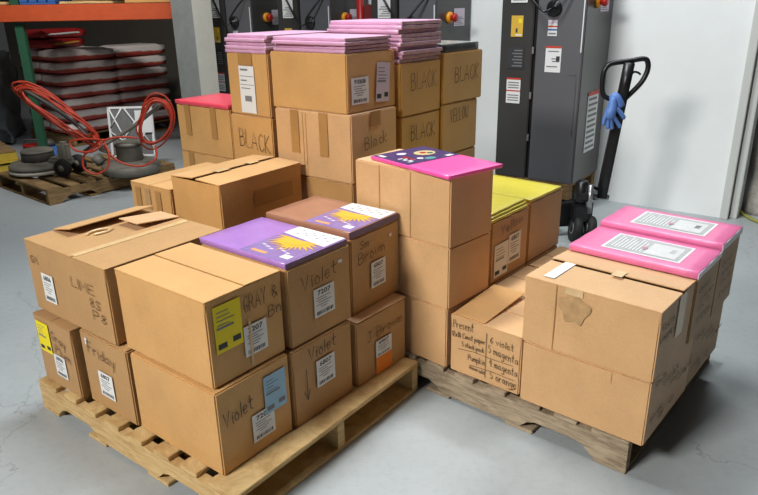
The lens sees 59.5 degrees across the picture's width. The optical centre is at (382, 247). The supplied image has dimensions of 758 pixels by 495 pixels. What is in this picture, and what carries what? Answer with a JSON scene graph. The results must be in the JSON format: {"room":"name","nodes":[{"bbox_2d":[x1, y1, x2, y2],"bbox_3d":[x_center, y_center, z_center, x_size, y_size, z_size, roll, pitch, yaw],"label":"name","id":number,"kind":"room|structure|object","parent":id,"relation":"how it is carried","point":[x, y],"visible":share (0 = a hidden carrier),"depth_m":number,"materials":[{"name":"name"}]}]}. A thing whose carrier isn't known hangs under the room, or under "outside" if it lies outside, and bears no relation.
{"room":"warehouse","nodes":[
{"label":"warehouse","id":0,"kind":"room"},
{"bbox_2d":[0,0,181,117],"bbox_3d":[-3.972,-4.143,9.853,7.100,4.200,0.120,13,25,33],"label":"wall","id":1,"kind":"structure","parent":0,"point":[109,32],"depth_m":10.06,"materials":[{"name":"paint"}]},
{"bbox_2d":[170,0,219,97],"bbox_3d":[-1.873,-2.848,6.269,0.300,4.200,0.247,13,25,33],"label":"post","id":2,"kind":"object","parent":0,"point":[192,19],"depth_m":6.50,"materials":[{"name":"paint"}]},
{"bbox_2d":[0,98,757,494],"bbox_3d":[-0.003,-0.208,5.255,18.000,0.100,16.000,-1,20,0],"label":"floor","id":3,"kind":"structure","parent":0,"point":[430,443],"depth_m":2.55,"materials":[{"name":"concrete"}]},
{"bbox_2d":[0,50,26,142],"bbox_3d":[-5.097,-1.865,8.181,1.050,1.063,1.049,-7,21,-16],"label":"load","id":4,"kind":"object","parent":3,"relation":"on","point":[12,125],"visible":0.98,"depth_m":8.16,"materials":[{"name":"black plastic"}]},
{"bbox_2d":[0,0,171,145],"bbox_3d":[-3.089,-2.241,6.987,2.079,2.600,0.950,-3,20,-6],"label":"rack","id":5,"kind":"object","parent":3,"relation":"on","point":[16,13],"visible":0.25,"depth_m":6.51,"materials":[{"name":"metal"}]},
{"bbox_2d":[0,152,174,205],"bbox_3d":[-2.816,-0.695,6.348,1.026,0.137,1.240,15,26,37],"label":"pallet","id":6,"kind":"object","parent":3,"relation":"on","point":[57,189],"visible":0.48,"depth_m":5.95,"materials":[{"name":"brown wood"}]},
{"bbox_2d":[8,80,104,176],"bbox_3d":[-2.876,-1.035,5.803,1.283,0.877,0.548,15,25,36],"label":"floor polisher","id":7,"kind":"object","parent":6,"relation":"on","point":[39,160],"depth_m":5.90,"materials":[{"name":"plastic"}]},
{"bbox_2d":[82,92,174,177],"bbox_3d":[-2.238,-1.012,5.919,0.813,0.738,0.764,-4,21,-9],"label":"floor polisher","id":8,"kind":"object","parent":6,"relation":"on","point":[130,161],"depth_m":5.90,"materials":[{"name":"plastic"}]},
{"bbox_2d":[106,106,155,156],"bbox_3d":[-2.532,-1.167,6.697,0.440,0.499,0.110,-2,20,-4],"label":"filter","id":9,"kind":"object","parent":6,"relation":"on","point":[119,118],"visible":0.6,"depth_m":6.67,"materials":[{"name":"white plastic"}]},
{"bbox_2d":[31,118,172,146],"bbox_3d":[-3.658,-1.569,8.742,0.960,0.137,1.457,13,25,33],"label":"pallet","id":10,"kind":"object","parent":3,"relation":"on","point":[57,137],"visible":0.28,"depth_m":8.21,"materials":[{"name":"brown wood"}]},
{"bbox_2d":[32,118,50,129],"bbox_3d":[-4.048,-1.637,8.541,0.459,0.137,0.749,13,25,33],"label":"sack","id":11,"kind":"object","parent":10,"relation":"on","point":[46,122],"visible":0.12,"depth_m":8.20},
{"bbox_2d":[30,106,52,117],"bbox_3d":[-4.051,-1.768,8.494,0.458,0.137,0.749,13,25,34],"label":"sack","id":12,"kind":"object","parent":11,"relation":"on","point":[42,107],"visible":0.02,"depth_m":8.18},
{"bbox_3d":[-4.054,-1.899,8.443,0.459,0.137,0.749,14,25,34],"label":"sack","id":13,"kind":"object","parent":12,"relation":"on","visible":0},
{"bbox_2d":[36,83,51,86],"bbox_3d":[-4.056,-2.032,8.401,0.458,0.137,0.749,14,25,34],"label":"sack","id":14,"kind":"object","parent":13,"relation":"on","point":[38,84],"visible":0.02,"depth_m":8.09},
{"bbox_2d":[23,71,49,83],"bbox_3d":[-4.058,-2.161,8.345,0.458,0.137,0.749,13,25,34],"label":"sack","id":15,"kind":"object","parent":14,"relation":"on","point":[38,75],"visible":0.16,"depth_m":8.01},
{"bbox_2d":[20,60,46,71],"bbox_3d":[-4.064,-2.292,8.296,0.458,0.137,0.749,13,25,33],"label":"sack","id":16,"kind":"object","parent":15,"relation":"on","point":[35,62],"visible":0.14,"depth_m":7.96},
{"bbox_2d":[18,46,83,59],"bbox_3d":[-4.060,-2.423,8.247,0.458,0.137,0.749,14,25,34],"label":"sack","id":17,"kind":"object","parent":16,"relation":"on","point":[33,52],"visible":0.1,"depth_m":7.91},
{"bbox_2d":[28,37,84,48],"bbox_3d":[-3.993,-2.484,8.046,0.422,0.108,0.714,2,20,7],"label":"sack","id":18,"kind":"object","parent":17,"relation":"on","point":[52,43],"visible":0.84,"depth_m":7.80,"materials":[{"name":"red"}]},
{"bbox_2d":[26,28,85,38],"bbox_3d":[-4.007,-2.597,8.039,0.422,0.108,0.714,6,21,18],"label":"sack","id":19,"kind":"object","parent":18,"relation":"on","point":[44,33],"visible":0.89,"depth_m":7.85,"materials":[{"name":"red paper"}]},
{"bbox_2d":[50,117,108,133],"bbox_3d":[-3.682,-1.537,8.256,0.458,0.137,0.749,13,25,34],"label":"sack","id":20,"kind":"object","parent":10,"relation":"on","point":[100,123],"visible":0.34,"depth_m":8.09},
{"bbox_2d":[48,105,121,121],"bbox_3d":[-3.680,-1.669,8.211,0.459,0.137,0.749,13,24,33],"label":"sack","id":21,"kind":"object","parent":20,"relation":"on","point":[95,112],"visible":0.44,"depth_m":8.03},
{"bbox_2d":[46,94,120,109],"bbox_3d":[-3.685,-1.801,8.164,0.458,0.137,0.749,13,25,33],"label":"sack","id":22,"kind":"object","parent":21,"relation":"on","point":[78,103],"visible":0.68,"depth_m":8.02,"materials":[{"name":"fabric"}]},
{"bbox_2d":[43,82,118,98],"bbox_3d":[-3.692,-1.933,8.116,0.458,0.137,0.749,14,25,34],"label":"sack","id":23,"kind":"object","parent":22,"relation":"on","point":[77,91],"visible":0.76,"depth_m":7.93,"materials":[{"name":"fabric"}]},
{"bbox_2d":[41,71,116,86],"bbox_3d":[-3.691,-2.061,8.060,0.458,0.137,0.749,13,25,34],"label":"sack","id":24,"kind":"object","parent":23,"relation":"on","point":[84,78],"visible":0.91,"depth_m":7.87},
{"bbox_2d":[38,59,115,73],"bbox_3d":[-3.695,-2.196,8.021,0.459,0.137,0.749,14,25,34],"label":"sack","id":25,"kind":"object","parent":24,"relation":"on","point":[70,67],"visible":0.92,"depth_m":7.83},
{"bbox_2d":[37,46,113,61],"bbox_3d":[-3.691,-2.326,7.970,0.458,0.137,0.749,14,25,34],"label":"sack","id":26,"kind":"object","parent":25,"relation":"on","point":[86,52],"visible":1,"depth_m":7.79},
{"bbox_2d":[153,109,169,120],"bbox_3d":[-3.241,-1.757,8.831,0.458,0.137,0.749,13,25,33],"label":"sack","id":27,"kind":"object","parent":10,"relation":"on","point":[160,114],"visible":0.2,"depth_m":8.85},
{"bbox_2d":[113,98,171,108],"bbox_3d":[-3.244,-1.886,8.778,0.458,0.137,0.749,13,25,33],"label":"sack","id":28,"kind":"object","parent":27,"relation":"on","point":[136,103],"visible":0.19,"depth_m":8.55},
{"bbox_2d":[110,87,169,102],"bbox_3d":[-3.251,-2.019,8.733,0.458,0.137,0.749,13,25,33],"label":"sack","id":29,"kind":"object","parent":28,"relation":"on","point":[135,95],"visible":0.57,"depth_m":8.56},
{"bbox_2d":[109,76,168,91],"bbox_3d":[-3.252,-2.151,8.688,0.459,0.137,0.749,14,25,34],"label":"sack","id":30,"kind":"object","parent":29,"relation":"on","point":[150,82],"visible":0.62,"depth_m":8.54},
{"bbox_2d":[104,66,167,79],"bbox_3d":[-3.255,-2.281,8.634,0.458,0.137,0.749,13,25,34],"label":"sack","id":31,"kind":"object","parent":30,"relation":"on","point":[147,71],"visible":0.66,"depth_m":8.48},
{"bbox_2d":[105,54,166,68],"bbox_3d":[-3.252,-2.411,8.584,0.458,0.137,0.749,13,25,34],"label":"sack","id":32,"kind":"object","parent":31,"relation":"on","point":[143,60],"visible":0.68,"depth_m":8.43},
{"bbox_2d":[100,43,164,56],"bbox_3d":[-3.254,-2.545,8.542,0.458,0.137,0.749,13,24,33],"label":"sack","id":33,"kind":"object","parent":32,"relation":"on","point":[131,49],"visible":0.8,"depth_m":8.40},
{"bbox_2d":[39,357,417,494],"bbox_3d":[-0.638,0.581,2.814,1.204,0.137,1.029,14,25,34],"label":"pallet","id":34,"kind":"object","parent":3,"relation":"on","point":[282,465],"visible":0.39,"depth_m":2.43,"materials":[{"name":"brown wood"}]},
{"bbox_2d":[33,309,91,398],"bbox_3d":[-1.147,0.361,2.797,0.280,0.300,0.472,14,25,35],"label":"carton","id":35,"kind":"object","parent":34,"relation":"on","point":[60,341],"visible":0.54,"depth_m":2.60,"materials":[{"name":"brown"}]},
{"bbox_2d":[79,328,141,425],"bbox_3d":[-0.879,0.414,2.631,0.308,0.308,0.471,14,25,35],"label":"carton","id":36,"kind":"object","parent":34,"relation":"on","point":[108,364],"visible":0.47,"depth_m":2.44,"materials":[{"name":"cardboard"}]},
{"bbox_2d":[24,205,221,344],"bbox_3d":[-1.012,0.069,2.640,0.558,0.326,0.517,14,25,35],"label":"carton","id":37,"kind":"object","parent":36,"relation":"on","point":[72,266],"visible":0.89,"depth_m":2.49,"materials":[{"name":"cardboard"}]},
{"bbox_2d":[130,351,291,475],"bbox_3d":[-0.601,0.512,2.353,0.462,0.309,0.319,14,25,35],"label":"carton","id":38,"kind":"object","parent":34,"relation":"on","point":[223,427],"visible":0.78,"depth_m":2.21,"materials":[{"name":"brown"}]},
{"bbox_2d":[114,243,284,388],"bbox_3d":[-0.620,0.213,2.269,0.477,0.302,0.315,14,25,35],"label":"carton","id":39,"kind":"object","parent":38,"relation":"on","point":[210,316],"visible":1,"depth_m":2.15,"materials":[{"name":"brown"}]},
{"bbox_2d":[282,320,351,426],"bbox_3d":[-0.396,0.422,2.594,0.461,0.304,0.319,14,25,35],"label":"carton","id":40,"kind":"object","parent":34,"relation":"on","point":[319,368],"visible":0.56,"depth_m":2.44,"materials":[{"name":"cardboard"}]},
{"bbox_2d":[201,244,350,348],"bbox_3d":[-0.399,0.127,2.512,0.461,0.299,0.322,14,25,36],"label":"carton","id":41,"kind":"object","parent":40,"relation":"on","point":[315,292],"visible":0.49,"depth_m":2.35,"materials":[{"name":"cardboard"}]},
{"bbox_2d":[199,217,346,269],"bbox_3d":[-0.408,-0.026,2.458,0.458,0.025,0.315,14,25,35],"label":"pack","id":42,"kind":"object","parent":41,"relation":"on","point":[285,246],"visible":1,"depth_m":2.41,"materials":[{"name":"purple"}]},
{"bbox_2d":[346,293,405,386],"bbox_3d":[-0.178,0.335,2.847,0.461,0.286,0.315,15,26,36],"label":"carton","id":43,"kind":"object","parent":34,"relation":"on","point":[377,331],"visible":0.44,"depth_m":2.69,"materials":[{"name":"cardboard"}]},
{"bbox_2d":[347,220,397,315],"bbox_3d":[-0.208,0.033,2.796,0.463,0.316,0.313,14,25,34],"label":"carton","id":44,"kind":"object","parent":43,"relation":"on","point":[373,255],"visible":0.44,"depth_m":2.65,"materials":[{"name":"cardboard"}]},
{"bbox_2d":[266,195,397,239],"bbox_3d":[-0.212,-0.132,2.733,0.456,0.033,0.311,14,25,35],"label":"pack","id":45,"kind":"object","parent":44,"relation":"on","point":[347,220],"visible":0.96,"depth_m":2.68,"materials":[{"name":"brown"}]},
{"bbox_3d":[-0.657,0.163,3.223,0.317,0.361,0.487,13,25,34],"label":"carton","id":46,"kind":"object","parent":34,"relation":"on","visible":0},
{"bbox_2d":[171,155,301,229],"bbox_3d":[-0.660,-0.191,3.096,0.323,0.389,0.498,13,25,34],"label":"carton","id":47,"kind":"object","parent":46,"relation":"on","point":[224,195],"visible":0.65,"depth_m":2.93,"materials":[{"name":"cardboard"}]},
{"bbox_3d":[-0.915,0.101,3.400,0.297,0.361,0.487,13,25,34],"label":"carton","id":48,"kind":"object","parent":34,"relation":"on","visible":0},
{"bbox_2d":[130,162,214,214],"bbox_3d":[-0.932,-0.206,3.264,0.298,0.310,0.460,13,25,34],"label":"carton","id":49,"kind":"object","parent":48,"relation":"on","point":[156,190],"visible":0.19,"depth_m":3.08,"materials":[{"name":"cardboard"}]},
{"bbox_2d":[404,350,709,473],"bbox_3d":[0.717,0.469,3.058,1.220,0.137,1.026,16,26,38],"label":"pallet","id":50,"kind":"object","parent":3,"relation":"on","point":[616,453],"visible":0.25,"depth_m":2.59,"materials":[{"name":"brown wood"}]},
{"bbox_2d":[393,289,485,366],"bbox_3d":[0.189,0.289,2.982,0.462,0.267,0.287,17,27,40],"label":"carton","id":51,"kind":"object","parent":50,"relation":"on","point":[428,326],"visible":0.32,"depth_m":2.79,"materials":[{"name":"cardboard"}]},
{"bbox_2d":[396,232,489,308],"bbox_3d":[0.186,0.039,2.889,0.472,0.263,0.289,17,27,40],"label":"carton","id":52,"kind":"object","parent":51,"relation":"on","point":[443,277],"visible":0.55,"depth_m":2.73,"materials":[{"name":"cardboard"}]},
{"bbox_2d":[356,149,492,248],"bbox_3d":[0.167,-0.221,2.800,0.517,0.283,0.286,18,27,41],"label":"carton","id":53,"kind":"object","parent":52,"relation":"on","point":[434,210],"visible":0.72,"depth_m":2.65,"materials":[{"name":"cardboard"}]},
{"bbox_2d":[371,146,502,179],"bbox_3d":[0.213,-0.353,2.716,0.300,0.018,0.472,-16,25,-36],"label":"pack","id":54,"kind":"object","parent":53,"relation":"on","point":[446,165],"visible":1,"depth_m":2.67,"materials":[{"name":"pink plastic"}]},
{"bbox_2d":[451,284,524,394],"bbox_3d":[0.505,0.367,2.741,0.323,0.278,0.327,16,26,38],"label":"carton","id":55,"kind":"object","parent":50,"relation":"on","point":[487,342],"visible":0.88,"depth_m":2.65,"materials":[{"name":"brown"}]},
{"bbox_2d":[486,264,524,289],"bbox_3d":[0.408,0.196,3.245,0.457,0.253,0.327,16,26,37],"label":"carton","id":56,"kind":"object","parent":50,"relation":"on","point":[523,265],"visible":0.02,"depth_m":3.06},
{"bbox_2d":[488,207,528,284],"bbox_3d":[0.403,-0.059,3.151,0.463,0.287,0.326,16,26,37],"label":"carton","id":57,"kind":"object","parent":56,"relation":"on","point":[508,235],"visible":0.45,"depth_m":2.99,"materials":[{"name":"cardboard"}]},
{"bbox_2d":[496,266,536,297],"bbox_3d":[0.714,0.285,2.991,0.334,0.254,0.328,16,26,38],"label":"carton","id":58,"kind":"object","parent":50,"relation":"on","point":[517,281],"visible":0.07,"depth_m":3.00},
{"bbox_2d":[525,245,556,266],"bbox_3d":[0.625,0.102,3.488,0.457,0.253,0.327,16,26,37],"label":"carton","id":59,"kind":"object","parent":50,"relation":"on","point":[555,246],"visible":0.04,"depth_m":3.30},
{"bbox_2d":[525,188,561,261],"bbox_3d":[0.623,-0.160,3.398,0.457,0.298,0.332,16,26,37],"label":"carton","id":60,"kind":"object","parent":59,"relation":"on","point":[544,212],"visible":0.33,"depth_m":3.24,"materials":[{"name":"cardboard"}]},
{"bbox_2d":[492,174,560,202],"bbox_3d":[0.618,-0.307,3.341,0.457,0.014,0.314,16,26,37],"label":"pack","id":61,"kind":"object","parent":60,"relation":"on","point":[531,191],"visible":0.51,"depth_m":3.29},
{"bbox_2d":[520,337,693,445],"bbox_3d":[0.859,0.451,2.538,0.477,0.252,0.477,16,26,38],"label":"carton","id":62,"kind":"object","parent":50,"relation":"on","point":[626,407],"visible":0.71,"depth_m":2.36,"materials":[{"name":"brown"}]},
{"bbox_2d":[522,250,695,382],"bbox_3d":[0.805,0.226,2.391,0.487,0.270,0.335,16,26,38],"label":"carton","id":63,"kind":"object","parent":62,"relation":"on","point":[630,320],"visible":1,"depth_m":2.28,"materials":[{"name":"cardboard"}]},
{"bbox_2d":[569,250,719,343],"bbox_3d":[1.011,0.144,2.613,0.491,0.261,0.274,16,26,38],"label":"carton","id":64,"kind":"object","parent":62,"relation":"on","point":[704,288],"visible":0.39,"depth_m":2.45,"materials":[{"name":"brown"}]},
{"bbox_2d":[569,226,721,279],"bbox_3d":[1.005,0.010,2.553,0.485,0.029,0.282,16,26,38],"label":"pack","id":65,"kind":"object","parent":64,"relation":"on","point":[677,258],"visible":1,"depth_m":2.51,"materials":[{"name":"pink"}]},
{"bbox_2d":[686,302,723,385],"bbox_3d":[1.145,0.337,2.861,0.476,0.234,0.428,16,26,38],"label":"carton","id":66,"kind":"object","parent":50,"relation":"on","point":[704,341],"visible":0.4,"depth_m":2.71,"materials":[{"name":"brown"}]},
{"bbox_2d":[710,236,739,316],"bbox_3d":[1.192,0.059,2.810,0.491,0.279,0.274,16,26,38],"label":"carton","id":67,"kind":"object","parent":66,"relation":"on","point":[727,261],"visible":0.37,"depth_m":2.66,"materials":[{"name":"brown"}]},
{"bbox_2d":[600,205,742,251],"bbox_3d":[1.192,-0.088,2.752,0.485,0.033,0.282,16,26,38],"label":"pack","id":68,"kind":"object","parent":67,"relation":"on","point":[705,233],"visible":1,"depth_m":2.70,"materials":[{"name":"pink"}]},
{"bbox_2d":[559,56,650,241],"bbox_3d":[1.272,-0.814,4.928,0.471,1.239,1.349,-8,21,-18],"label":"jack","id":69,"kind":"object","parent":3,"relation":"on","point":[576,214],"visible":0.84,"depth_m":4.49,"materials":[{"name":"black metal"}]},
{"bbox_2d":[495,170,595,199],"bbox_3d":[1.337,-0.562,5.473,0.640,0.124,0.570,13,25,33],"label":"skid","id":70,"kind":"object","parent":69,"relation":"on","point":[567,189],"visible":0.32,"depth_m":5.15,"materials":[{"name":"brown wood"}]},
{"bbox_2d":[495,0,613,184],"bbox_3d":[1.329,-1.390,5.095,0.726,1.690,0.684,13,25,33],"label":"tall cabinet","id":71,"kind":"object","parent":70,"relation":"on","point":[554,53],"visible":1,"depth_m":4.99,"materials":[{"name":"grey metal"}]},
{"bbox_2d":[601,92,625,129],"bbox_3d":[1.484,-0.876,4.265,0.148,0.235,0.074,-5,21,-10],"label":"glove","id":72,"kind":"object","parent":69,"relation":"hanging from","point":[616,102],"visible":1,"depth_m":4.24,"materials":[{"name":"rubber"}]},
{"bbox_2d":[741,120,757,215],"bbox_3d":[3.023,-0.908,4.975,0.460,1.320,0.444,-1,20,0],"label":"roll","id":73,"kind":"object","parent":3,"relation":"on","point":[750,198],"visible":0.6,"depth_m":5.07,"materials":[{"name":"white plastic"}]},
{"bbox_3d":[-0.304,0.119,4.046,1.220,0.137,1.105,15,26,36],"label":"pallet","id":74,"kind":"object","parent":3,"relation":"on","visible":0},
{"bbox_3d":[-0.209,0.086,3.447,0.472,0.337,0.335,15,26,36],"label":"carton","id":75,"kind":"object","parent":74,"relation":"on","visible":0},
{"bbox_2d":[301,175,356,203],"bbox_3d":[-0.214,-0.226,3.331,0.472,0.324,0.335,15,26,36],"label":"carton","id":76,"kind":"object","parent":75,"relation":"on","point":[310,186],"visible":0.12,"depth_m":3.12,"materials":[{"name":"cardboard"}]},
{"bbox_2d":[275,106,395,184],"bbox_3d":[-0.225,-0.524,3.217,0.483,0.310,0.338,14,25,35],"label":"carton","id":77,"kind":"object","parent":76,"relation":"on","point":[326,145],"visible":0.66,"depth_m":3.07,"materials":[{"name":"brown"}]},
{"bbox_2d":[270,49,394,114],"bbox_3d":[-0.234,-0.801,3.145,0.477,0.257,0.349,14,25,36],"label":"carton","id":78,"kind":"object","parent":77,"relation":"on","point":[351,83],"visible":0.87,"depth_m":3.00,"materials":[{"name":"cardboard"}]},
{"bbox_2d":[273,46,389,53],"bbox_3d":[-0.242,-0.930,3.097,0.461,0.016,0.314,15,26,37],"label":"pack","id":79,"kind":"object","parent":78,"relation":"on","point":[382,47],"visible":0.67,"depth_m":2.97},
{"bbox_2d":[274,42,390,49],"bbox_3d":[-0.237,-0.947,3.094,0.461,0.016,0.314,16,26,37],"label":"pack","id":80,"kind":"object","parent":79,"relation":"on","point":[385,43],"visible":0.59,"depth_m":2.96},
{"bbox_2d":[271,39,389,45],"bbox_3d":[-0.245,-0.955,3.070,0.461,0.016,0.314,15,25,36],"label":"pack","id":81,"kind":"object","parent":80,"relation":"on","point":[330,43],"visible":0.62,"depth_m":2.94},
{"bbox_2d":[273,33,390,41],"bbox_3d":[-0.239,-0.975,3.076,0.461,0.016,0.314,15,26,37],"label":"pack","id":82,"kind":"object","parent":81,"relation":"on","point":[333,37],"visible":1,"depth_m":2.99},
{"bbox_3d":[-0.551,0.006,3.712,0.312,0.312,0.327,15,26,36],"label":"carton","id":83,"kind":"object","parent":74,"relation":"on","visible":0},
{"bbox_3d":[-0.555,-0.283,3.605,0.312,0.299,0.327,15,26,36],"label":"carton","id":84,"kind":"object","parent":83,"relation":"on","visible":0},
{"bbox_2d":[231,113,278,158],"bbox_3d":[-0.561,-0.565,3.499,0.312,0.299,0.331,15,26,36],"label":"carton","id":85,"kind":"object","parent":84,"relation":"on","point":[252,135],"visible":0.24,"depth_m":3.35,"materials":[{"name":"brown"}]},
{"bbox_2d":[227,52,275,117],"bbox_3d":[-0.561,-0.849,3.394,0.307,0.300,0.331,16,26,37],"label":"carton","id":86,"kind":"object","parent":85,"relation":"on","point":[250,74],"visible":0.41,"depth_m":3.26,"materials":[{"name":"cardboard"}]},
{"bbox_2d":[225,48,273,53],"bbox_3d":[-0.535,-1.017,3.389,0.306,0.017,0.446,15,25,36],"label":"pack","id":87,"kind":"object","parent":86,"relation":"on","point":[226,50],"visible":0.23,"depth_m":3.21},
{"bbox_2d":[225,45,273,49],"bbox_3d":[-0.531,-1.030,3.375,0.306,0.017,0.446,15,25,36],"label":"pack","id":88,"kind":"object","parent":87,"relation":"on","point":[226,46],"visible":0.29,"depth_m":3.19},
{"bbox_2d":[226,41,274,45],"bbox_3d":[-0.526,-1.051,3.380,0.306,0.017,0.446,15,26,37],"label":"pack","id":89,"kind":"object","parent":88,"relation":"on","point":[227,42],"visible":0.29,"depth_m":3.20},
{"bbox_2d":[224,37,272,42],"bbox_3d":[-0.533,-1.064,3.367,0.306,0.017,0.446,15,26,37],"label":"pack","id":90,"kind":"object","parent":89,"relation":"on","point":[263,40],"visible":0.31,"depth_m":3.19},
{"bbox_2d":[227,30,328,38],"bbox_3d":[-0.520,-1.083,3.367,0.306,0.017,0.446,15,26,37],"label":"pack","id":91,"kind":"object","parent":90,"relation":"on","point":[269,34],"visible":0.78,"depth_m":3.27},
{"bbox_3d":[-0.865,-0.090,3.958,0.452,0.330,0.327,14,25,35],"label":"carton","id":92,"kind":"object","parent":74,"relation":"on","visible":0},
{"bbox_2d":[182,150,233,166],"bbox_3d":[-0.871,-0.402,3.841,0.452,0.332,0.330,14,25,35],"label":"carton","id":93,"kind":"object","parent":92,"relation":"on","point":[190,158],"visible":0.06,"depth_m":3.72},
{"bbox_2d":[177,104,234,158],"bbox_3d":[-0.874,-0.682,3.736,0.449,0.264,0.330,14,25,35],"label":"carton","id":94,"kind":"object","parent":93,"relation":"on","point":[204,130],"visible":0.48,"depth_m":3.60,"materials":[{"name":"cardboard"}]},
{"bbox_2d":[175,93,231,109],"bbox_3d":[-0.882,-0.814,3.681,0.447,0.022,0.322,14,25,35],"label":"pack","id":95,"kind":"object","parent":94,"relation":"on","point":[218,100],"visible":0.63,"depth_m":3.62},
{"bbox_3d":[0.025,-0.018,3.726,0.457,0.330,0.333,15,26,36],"label":"carton","id":96,"kind":"object","parent":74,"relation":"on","visible":0},
{"bbox_3d":[0.020,-0.329,3.610,0.457,0.330,0.333,15,26,36],"label":"carton","id":97,"kind":"object","parent":96,"relation":"on","visible":0},
{"bbox_2d":[396,109,438,149],"bbox_3d":[0.018,-0.603,3.508,0.461,0.250,0.333,15,26,36],"label":"carton","id":98,"kind":"object","parent":97,"relation":"on","point":[420,129],"visible":0.19,"depth_m":3.34,"materials":[{"name":"brown"}]},
{"bbox_2d":[392,59,439,116],"bbox_3d":[0.013,-0.839,3.420,0.466,0.251,0.333,15,26,36],"label":"carton","id":99,"kind":"object","parent":98,"relation":"on","point":[417,83],"visible":0.36,"depth_m":3.26,"materials":[{"name":"brown"}]},
{"bbox_2d":[394,55,438,63],"bbox_3d":[0.003,-0.967,3.374,0.461,0.018,0.328,15,26,37],"label":"pack","id":100,"kind":"object","parent":99,"relation":"on","point":[398,61],"visible":0.29,"depth_m":3.21},
{"bbox_2d":[394,51,440,58],"bbox_3d":[0.010,-0.985,3.367,0.461,0.018,0.328,14,25,35],"label":"pack","id":101,"kind":"object","parent":100,"relation":"on","point":[436,52],"visible":0.35,"depth_m":3.20},
{"bbox_2d":[394,47,442,54],"bbox_3d":[0.019,-1.000,3.354,0.461,0.018,0.328,15,26,36],"label":"pack","id":102,"kind":"object","parent":101,"relation":"on","point":[433,49],"visible":0.33,"depth_m":3.19},
{"bbox_2d":[390,44,437,50],"bbox_3d":[-0.007,-1.018,3.347,0.461,0.018,0.328,15,26,36],"label":"pack","id":103,"kind":"object","parent":102,"relation":"on","point":[426,45],"visible":0.31,"depth_m":3.18},
{"bbox_2d":[389,39,440,46],"bbox_3d":[0.010,-1.033,3.334,0.461,0.018,0.328,15,26,37],"label":"pack","id":104,"kind":"object","parent":103,"relation":"on","point":[414,43],"visible":0.27,"depth_m":3.15},
{"bbox_2d":[388,35,441,41],"bbox_3d":[0.013,-1.056,3.340,0.461,0.018,0.328,15,26,37],"label":"pack","id":105,"kind":"object","parent":104,"relation":"on","point":[410,39],"visible":0.32,"depth_m":3.16},
{"bbox_2d":[335,31,441,37],"bbox_3d":[0.014,-1.075,3.338,0.461,0.018,0.328,15,26,37],"label":"pack","id":106,"kind":"object","parent":105,"relation":"on","point":[433,33],"visible":0.49,"depth_m":3.19},
{"bbox_2d":[327,27,438,33],"bbox_3d":[-0.003,-1.091,3.326,0.461,0.018,0.328,15,26,37],"label":"pack","id":107,"kind":"object","parent":106,"relation":"on","point":[376,31],"visible":0.66,"depth_m":3.19},
{"bbox_2d":[329,23,441,29],"bbox_3d":[0.010,-1.107,3.314,0.461,0.018,0.328,15,26,36],"label":"pack","id":108,"kind":"object","parent":107,"relation":"on","point":[417,26],"visible":0.67,"depth_m":3.18},
{"bbox_2d":[330,19,441,24],"bbox_3d":[0.014,-1.127,3.315,0.461,0.018,0.328,15,26,37],"label":"pack","id":109,"kind":"object","parent":108,"relation":"on","point":[357,21],"visible":1,"depth_m":3.21},
{"bbox_3d":[0.250,-0.112,3.972,0.457,0.330,0.342,15,26,36],"label":"carton","id":110,"kind":"object","parent":74,"relation":"on","visible":0},
{"bbox_2d":[453,146,474,157],"bbox_3d":[0.246,-0.424,3.856,0.457,0.331,0.342,15,26,36],"label":"carton","id":111,"kind":"object","parent":110,"relation":"on","point":[470,151],"visible":0.03,"depth_m":3.74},
{"bbox_2d":[438,98,476,152],"bbox_3d":[0.242,-0.708,3.750,0.466,0.270,0.342,15,26,36],"label":"carton","id":112,"kind":"object","parent":111,"relation":"on","point":[457,120],"visible":0.36,"depth_m":3.60,"materials":[{"name":"brown"}]},
{"bbox_2d":[438,49,481,104],"bbox_3d":[0.253,-0.960,3.670,0.466,0.256,0.371,16,26,37],"label":"carton","id":113,"kind":"object","parent":112,"relation":"on","point":[460,71],"visible":0.46,"depth_m":3.51,"materials":[{"name":"brown"}]},
{"bbox_3d":[0.345,-0.687,6.188,0.640,0.140,0.570,13,25,33],"label":"skid","id":114,"kind":"object","parent":3,"relation":"on","visible":0},
{"bbox_2d":[371,0,470,40],"bbox_3d":[0.336,-1.522,5.807,0.726,1.690,0.684,13,25,33],"label":"tall cabinet","id":115,"kind":"object","parent":114,"relation":"on","point":[454,15],"visible":0.3,"depth_m":5.49,"materials":[{"name":"metal"}]},
{"bbox_3d":[-0.550,-0.898,6.796,0.640,0.140,0.570,13,25,33],"label":"skid","id":116,"kind":"object","parent":3,"relation":"on","visible":0},
{"bbox_2d":[277,0,367,30],"bbox_3d":[-0.559,-1.733,6.415,0.726,1.690,0.684,13,25,33],"label":"tall cabinet","id":117,"kind":"object","parent":116,"relation":"on","point":[312,15],"visible":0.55,"depth_m":6.04,"materials":[{"name":"metal"}]},
{"bbox_3d":[-1.363,-1.090,7.347,0.640,0.140,0.570,13,25,33],"label":"skid","id":118,"kind":"object","parent":3,"relation":"on","visible":0},
{"bbox_2d":[211,0,278,93],"bbox_3d":[-1.372,-1.924,6.966,0.726,1.690,0.684,13,25,33],"label":"tall cabinet","id":119,"kind":"object","parent":118,"relation":"on","point":[228,16],"visible":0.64,"depth_m":6.65,"materials":[{"name":"metal"}]},
{"bbox_2d":[368,0,755,216],"bbox_3d":[0.317,-2.746,5.903,5.555,4.200,0.120,13,25,33],"label":"wall","id":120,"kind":"structure","parent":0,"point":[673,151],"depth_m":5.04,"materials":[{"name":"paint"}]},
{"bbox_2d":[719,0,757,218],"bbox_3d":[2.593,-2.208,4.355,0.055,4.200,0.165,13,25,33],"label":"trim","id":121,"kind":"structure","parent":120,"relation":"attached to","point":[752,53],"depth_m":4.76,"materials":[{"name":"grey"}]},
{"bbox_2d":[729,56,757,218],"bbox_3d":[2.673,-2.213,4.367,0.050,4.200,0.170,13,25,33],"label":"trim","id":122,"kind":"structure","parent":120,"relation":"attached to","point":[751,121],"depth_m":4.87,"materials":[{"name":"grey"}]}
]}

